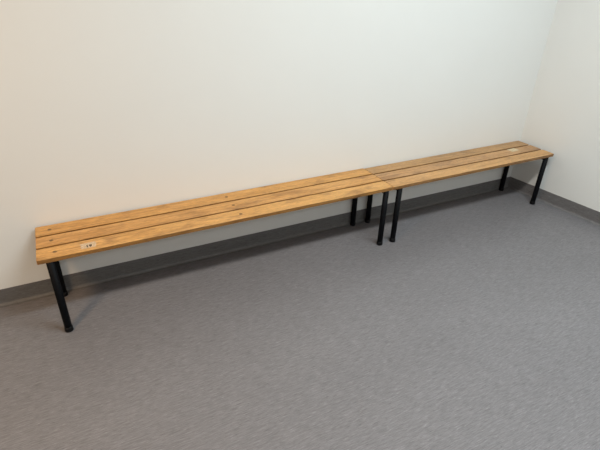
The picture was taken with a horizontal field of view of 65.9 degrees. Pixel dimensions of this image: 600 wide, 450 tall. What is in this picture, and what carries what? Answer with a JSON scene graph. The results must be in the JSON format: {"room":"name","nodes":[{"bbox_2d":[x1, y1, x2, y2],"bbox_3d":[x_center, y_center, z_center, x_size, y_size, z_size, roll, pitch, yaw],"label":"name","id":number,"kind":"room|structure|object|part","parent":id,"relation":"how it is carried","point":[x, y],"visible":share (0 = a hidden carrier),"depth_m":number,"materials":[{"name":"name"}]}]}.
{"room":"changing room","nodes":[
{"label":"changing room","id":0,"kind":"room"},
{"bbox_2d":[0,0,557,288],"bbox_3d":[-1.478,-0.933,1.822,7.377,3.000,0.120,-13,32,-24],"label":"wall","id":1,"kind":"structure","parent":0,"point":[107,107],"depth_m":2.56,"materials":[{"name":"white paint"}]},
{"bbox_2d":[0,177,509,307],"bbox_3d":[-1.431,0.355,2.496,7.257,0.096,0.023,-13,32,-24],"label":"baseboard","id":2,"kind":"structure","parent":1,"relation":"attached to","point":[79,280],"depth_m":2.93,"materials":[{"name":"grey plastic"}]},
{"bbox_2d":[0,188,599,449],"bbox_3d":[0.052,1.602,0.540,8.054,0.100,5.740,-13,32,-24],"label":"floor","id":3,"kind":"structure","parent":0,"point":[477,327],"depth_m":2.25,"materials":[{"name":"grey carpet"}]},
{"bbox_2d":[35,168,392,332],"bbox_3d":[-0.378,0.077,2.720,2.000,0.422,0.368,-13,32,-24],"label":"slatted bench","id":4,"kind":"object","parent":3,"relation":"on","point":[55,243],"visible":1,"depth_m":2.51,"materials":[{"name":"brown wood"}]},
{"bbox_3d":[-1.152,0.342,2.219,0.038,0.392,0.060,-13,32,-24],"label":"leg","id":5,"kind":"part","parent":4,"relation":"part of","materials":[{"name":"black metal"}]},
{"bbox_3d":[-1.295,0.206,2.455,0.038,0.392,0.049,-13,32,-24],"label":"leg","id":6,"kind":"part","parent":4,"relation":"part of","materials":[{"name":"black metal"}]},
{"bbox_3d":[0.385,-0.178,3.237,0.036,0.392,0.036,-13,32,-24],"label":"leg","id":7,"kind":"part","parent":4,"relation":"part of","materials":[{"name":"black metal"}]},
{"bbox_3d":[0.539,-0.047,3.011,0.036,0.392,0.036,-13,32,-24],"label":"leg","id":8,"kind":"part","parent":4,"relation":"part of","materials":[{"name":"black metal"}]},
{"bbox_2d":[365,141,553,241],"bbox_3d":[1.185,-0.281,3.449,1.515,0.422,0.338,-13,32,-24],"label":"slatted bench","id":9,"kind":"object","parent":3,"relation":"on","point":[400,175],"visible":0.92,"depth_m":3.30,"materials":[{"name":"brown wood"}]},
{"bbox_3d":[0.498,-0.199,3.282,0.036,0.392,0.036,-13,32,-24],"label":"leg","id":10,"kind":"part","parent":9,"relation":"part of","materials":[{"name":"black metal"}]},
{"bbox_3d":[0.633,-0.068,3.053,0.036,0.392,0.036,-13,32,-24],"label":"leg","id":11,"kind":"part","parent":9,"relation":"part of","materials":[{"name":"black metal"}]},
{"bbox_3d":[1.718,-0.475,3.844,0.036,0.392,0.036,-13,32,-24],"label":"leg","id":12,"kind":"part","parent":9,"relation":"part of","materials":[{"name":"black metal"}]},
{"bbox_3d":[1.873,-0.348,3.625,0.036,0.392,0.036,-13,32,-24],"label":"leg","id":13,"kind":"part","parent":9,"relation":"part of","materials":[{"name":"black metal"}]},
{"bbox_2d":[510,0,599,211],"bbox_3d":[3.350,-0.511,1.330,0.119,3.000,5.661,-16,34,-29],"label":"wall","id":14,"kind":"structure","parent":0,"point":[562,120],"depth_m":3.41,"materials":[{"name":"white paint"}]},
{"bbox_2d":[508,177,599,226],"bbox_3d":[3.280,0.797,1.962,0.023,0.096,5.528,-16,34,-29],"label":"baseboard","id":15,"kind":"structure","parent":14,"relation":"attached to","point":[575,209],"depth_m":3.65,"materials":[{"name":"grey plastic"}]}
]}

